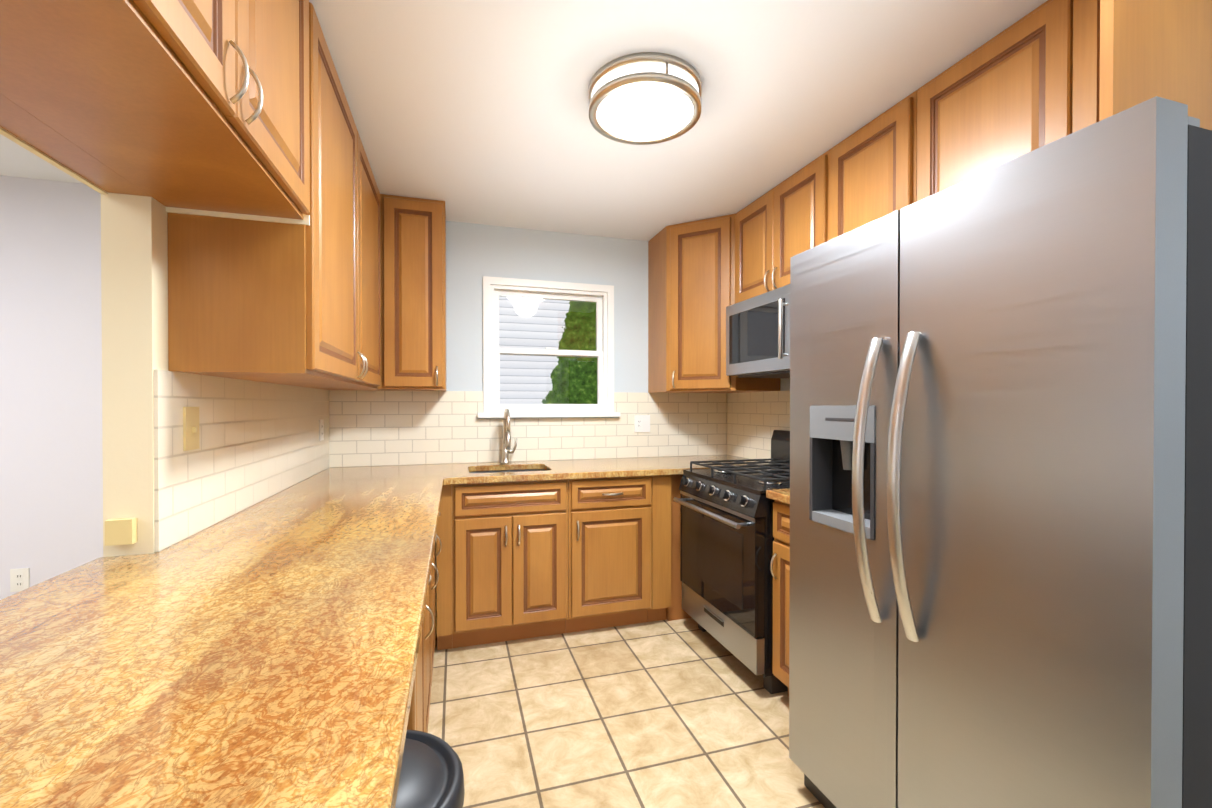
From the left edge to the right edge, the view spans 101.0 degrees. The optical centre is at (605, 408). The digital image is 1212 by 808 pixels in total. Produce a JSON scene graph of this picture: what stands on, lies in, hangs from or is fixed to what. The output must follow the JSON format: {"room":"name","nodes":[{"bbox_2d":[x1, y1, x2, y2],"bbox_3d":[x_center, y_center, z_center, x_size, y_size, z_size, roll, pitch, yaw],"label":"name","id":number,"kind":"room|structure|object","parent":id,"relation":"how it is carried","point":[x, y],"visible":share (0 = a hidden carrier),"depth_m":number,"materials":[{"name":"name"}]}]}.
{"room":"kitchen","nodes":[
{"label":"kitchen","id":0,"kind":"room"},
{"bbox_2d":[0,127,331,556],"bbox_3d":[-0.884,0.064,0.288,0.109,2.440,5.505,0,0,-17],"label":"wall","id":1,"kind":"structure","parent":0,"point":[260,441],"depth_m":1.27,"materials":[{"name":"white tile"}]},
{"bbox_2d":[105,518,137,545],"bbox_3d":[-1.175,0.297,1.211,0.053,0.060,0.022,0,0,-17],"label":"switch box","id":2,"kind":"object","parent":1,"relation":"attached to","point":[120,531],"visible":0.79,"depth_m":1.20,"materials":[{"name":"yellow plastic"}]},
{"bbox_2d":[0,0,309,219],"bbox_3d":[-0.836,-0.839,0.862,0.335,0.638,0.994,0,0,-17],"label":"upper cabinet","id":3,"kind":"object","parent":1,"relation":"attached to","point":[196,104],"depth_m":0.90,"materials":[{"name":"brown wood"}]},
{"bbox_2d":[183,407,198,450],"bbox_3d":[-1.152,0.054,1.395,0.016,0.120,0.075,0,0,-17],"label":"switch plate","id":4,"kind":"object","parent":1,"relation":"attached to","point":[190,428],"visible":1,"depth_m":1.38,"materials":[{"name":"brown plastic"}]},
{"bbox_2d":[167,2,362,385],"bbox_3d":[-1.081,-0.633,1.675,0.335,1.064,0.685,0,0,-17],"label":"upper cabinet","id":5,"kind":"object","parent":1,"relation":"attached to","point":[279,303],"depth_m":1.39,"materials":[{"name":"brown wood"}]},
{"bbox_2d":[166,207,309,225],"bbox_3d":[-0.983,-0.525,1.343,0.329,0.027,0.007,0,0,-17],"label":"trim","id":6,"kind":"structure","parent":5,"relation":"attached to","point":[305,220],"depth_m":1.34,"materials":[{"name":"beige"}]},
{"bbox_2d":[319,419,323,440],"bbox_3d":[-1.563,0.116,2.744,0.008,0.115,0.072,0,0,-17],"label":"electrical outlet","id":7,"kind":"object","parent":1,"relation":"attached to","point":[321,430],"visible":0.98,"depth_m":2.73,"materials":[{"name":"white plastic"}]},
{"bbox_2d":[299,147,380,388],"bbox_3d":[-1.279,-0.638,2.331,0.335,1.064,0.685,0,0,-17],"label":"upper cabinet","id":8,"kind":"object","parent":1,"relation":"attached to","point":[371,194],"depth_m":2.39,"materials":[{"name":"brown wood"}]},
{"bbox_2d":[0,175,727,610],"bbox_3d":[-1.864,0.045,2.914,5.950,2.440,0.109,0,0,-17],"label":"wall","id":9,"kind":"structure","parent":0,"point":[51,453],"depth_m":2.95,"materials":[{"name":"white paint"}]},
{"bbox_2d":[10,568,29,591],"bbox_3d":[-2.974,0.868,2.533,0.072,0.115,0.008,0,0,-17],"label":"outlet","id":10,"kind":"object","parent":9,"relation":"attached to","point":[19,579],"visible":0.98,"depth_m":2.53,"materials":[{"name":"white plastic"}]},
{"bbox_2d":[315,194,446,390],"bbox_3d":[-1.263,-0.641,2.851,0.663,1.063,0.366,0,0,-17],"label":"upper cabinet","id":11,"kind":"object","parent":9,"relation":"attached to","point":[413,294],"visible":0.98,"depth_m":2.75,"materials":[{"name":"brown wood"}]},
{"bbox_2d":[478,276,619,417],"bbox_3d":[-0.374,-0.395,3.337,0.942,0.898,0.145,0,0,-17],"label":"window","id":12,"kind":"structure","parent":9,"relation":"in","point":[601,296],"depth_m":3.32,"materials":[{"name":"white wood"}]},
{"bbox_2d":[634,415,649,431],"bbox_3d":[0.254,0.102,3.492,0.115,0.118,0.008,0,0,-17],"label":"electrical outlet","id":13,"kind":"object","parent":9,"relation":"attached to","point":[641,423],"visible":1,"depth_m":3.49,"materials":[{"name":"white plastic"}]},
{"bbox_2d":[0,0,1047,240],"bbox_3d":[-1.103,-1.206,0.212,6.050,0.100,5.705,0,0,-17],"label":"ceiling","id":14,"kind":"structure","parent":0,"point":[472,110],"depth_m":1.84,"materials":[{"name":"white paint"}]},
{"bbox_2d":[589,52,700,144],"bbox_3d":[0.142,-1.122,1.834,0.410,0.089,0.411,0,0,-17],"label":"ceiling light","id":15,"kind":"object","parent":14,"relation":"attached to","point":[644,98],"visible":1,"depth_m":1.75,"materials":[{"name":"white glass"}]},
{"bbox_2d":[428,611,824,807],"bbox_3d":[-1.103,1.334,0.231,6.050,0.100,5.705,0,0,-17],"label":"floor","id":16,"kind":"structure","parent":0,"point":[683,713],"depth_m":2.02,"materials":[{"name":"tile"}]},
{"bbox_2d":[407,571,430,732],"bbox_3d":[-0.822,0.834,1.325,0.620,0.882,0.439,0,0,-17],"label":"base cabinet","id":17,"kind":"object","parent":16,"relation":"on","point":[418,719],"depth_m":1.56,"materials":[{"name":"brown wood"}]},
{"bbox_2d":[395,730,464,807],"bbox_3d":[-0.426,0.962,0.889,0.336,0.630,0.336,0,0,-17],"label":"trash can","id":18,"kind":"object","parent":16,"relation":"on","point":[431,774],"visible":0.38,"depth_m":0.91,"materials":[{"name":"black plastic"}]},
{"bbox_2d":[431,545,434,685],"bbox_3d":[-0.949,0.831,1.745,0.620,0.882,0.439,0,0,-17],"label":"base cabinet","id":19,"kind":"object","parent":16,"relation":"on","point":[433,559],"depth_m":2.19,"materials":[{"name":"brown wood"}]},
{"bbox_2d":[435,535,438,586],"bbox_3d":[-1.078,0.828,2.172,0.620,0.882,0.454,0,0,-17],"label":"base cabinet","id":20,"kind":"object","parent":16,"relation":"on","point":[436,569],"depth_m":2.00,"materials":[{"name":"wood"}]},
{"bbox_2d":[0,464,475,807],"bbox_3d":[-0.583,0.379,0.641,0.900,0.035,5.004,0,0,-17],"label":"countertop","id":21,"kind":"structure","parent":20,"relation":"on","point":[262,653],"depth_m":0.72,"materials":[{"name":"brown stone"}]},
{"bbox_2d":[436,469,567,649],"bbox_3d":[-0.616,0.823,2.908,0.686,0.882,0.651,0,0,-17],"label":"base cabinet","id":22,"kind":"object","parent":16,"relation":"on","point":[502,561],"visible":0.9,"depth_m":2.63,"materials":[{"name":"brown wood"}]},
{"bbox_2d":[566,476,657,632],"bbox_3d":[-0.054,0.821,3.094,0.493,0.882,0.620,0,0,-17],"label":"base cabinet","id":23,"kind":"object","parent":16,"relation":"on","point":[624,547],"depth_m":2.81,"materials":[{"name":"brown wood"}]},
{"bbox_2d":[658,474,691,620],"bbox_3d":[0.636,0.820,3.338,0.718,0.882,0.550,0,0,-17],"label":"base cabinet","id":24,"kind":"object","parent":16,"relation":"on","point":[669,511],"depth_m":2.92,"materials":[{"name":"brown wood"}]},
{"bbox_2d":[444,455,768,482],"bbox_3d":[0.050,0.361,3.104,1.974,0.035,0.654,0,0,-17],"label":"countertop","id":25,"kind":"structure","parent":24,"relation":"on","point":[674,465],"depth_m":2.94,"materials":[{"name":"brown stone"}]},
{"bbox_2d":[469,469,544,472],"bbox_3d":[-0.565,0.476,2.912,0.479,0.190,0.364,0,0,-17],"label":"sink","id":26,"kind":"object","parent":25,"relation":"in","point":[507,471],"depth_m":3.09,"materials":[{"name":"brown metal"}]},
{"bbox_2d":[501,408,517,463],"bbox_3d":[-0.588,0.169,3.077,0.106,0.346,0.217,0,0,-17],"label":"faucet","id":27,"kind":"object","parent":25,"relation":"on","point":[507,450],"visible":1,"depth_m":3.12,"materials":[{"name":"silver metal"}]},
{"bbox_2d":[673,430,789,693],"bbox_3d":[0.830,0.699,2.609,0.745,1.134,0.760,0,0,-17],"label":"range","id":28,"kind":"object","parent":16,"relation":"on","point":[727,540],"visible":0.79,"depth_m":2.39,"materials":[{"name":"black metal"}]},
{"bbox_2d":[770,500,789,696],"bbox_3d":[1.059,0.829,2.055,0.651,0.882,0.426,0,0,-17],"label":"base cabinet","id":29,"kind":"object","parent":16,"relation":"on","point":[780,562],"visible":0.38,"depth_m":2.11,"materials":[{"name":"brown wood"}]},
{"bbox_2d":[766,489,789,504],"bbox_3d":[1.063,0.368,2.053,0.643,0.035,0.429,0,0,-17],"label":"countertop","id":30,"kind":"structure","parent":29,"relation":"on","point":[781,495],"depth_m":2.10,"materials":[{"name":"brown stone"}]},
{"bbox_2d":[789,96,1211,807],"bbox_3d":[1.105,0.380,1.347,0.911,1.788,0.910,0,0,-17],"label":"refrigerator","id":31,"kind":"object","parent":16,"relation":"on","point":[1001,484],"visible":1,"depth_m":1.00,"materials":[{"name":"grey metal"}]},
{"bbox_2d":[724,378,789,460],"bbox_3d":[1.740,0.058,1.080,0.110,2.440,5.505,0,0,-17],"label":"wall","id":32,"kind":"structure","parent":0,"point":[753,417],"depth_m":3.34,"materials":[{"name":"white tile"}]},
{"bbox_2d":[648,214,780,392],"bbox_3d":[0.690,-0.645,3.303,0.630,1.063,0.629,0,0,-17],"label":"upper cabinet","id":33,"kind":"object","parent":32,"relation":"attached to","point":[691,281],"visible":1,"depth_m":3.11,"materials":[{"name":"brown wood"}]},
{"bbox_2d":[735,149,830,303],"bbox_3d":[1.021,-0.888,2.661,0.366,0.566,0.781,0,0,-17],"label":"upper cabinet","id":34,"kind":"object","parent":32,"relation":"attached to","point":[779,226],"visible":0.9,"depth_m":2.56,"materials":[{"name":"brown wood"}]},
{"bbox_2d":[726,284,789,377],"bbox_3d":[0.985,-0.392,2.646,0.446,0.418,0.756,0,0,-17],"label":"over-the-range microwave","id":35,"kind":"object","parent":34,"relation":"attached to","point":[758,336],"visible":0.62,"depth_m":2.64,"materials":[{"name":"silver metal"}]},
{"bbox_2d":[829,90,916,239],"bbox_3d":[1.198,-0.636,2.076,0.366,1.063,0.437,0,0,-17],"label":"upper cabinet","id":36,"kind":"object","parent":32,"relation":"attached to","point":[873,171],"visible":0.08,"depth_m":1.98,"materials":[{"name":"brown wood"}]},
{"bbox_2d":[917,0,1099,200],"bbox_3d":[1.373,-0.859,1.497,0.366,0.608,0.762,0,0,-17],"label":"upper cabinet","id":37,"kind":"object","parent":32,"relation":"attached to","point":[1029,82],"visible":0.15,"depth_m":1.49,"materials":[{"name":"brown wood"}]},
{"bbox_2d":[1099,0,1211,129],"bbox_3d":[1.314,-0.856,1.068,0.726,0.608,0.021,0,0,-17],"label":"cabinet end panel","id":38,"kind":"object","parent":37,"relation":"attached to","point":[1149,49],"depth_m":0.99,"materials":[{"name":"brown wood"}]},
{"label":"outside","id":39,"kind":"structure","parent":0,"visible":0},
{"bbox_2d":[499,296,596,403],"bbox_3d":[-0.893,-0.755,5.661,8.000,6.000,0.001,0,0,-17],"label":"window glass","id":40,"kind":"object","parent":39,"point":[568,329],"depth_m":5.73,"materials":[{"name":"clear glass"}]}
]}

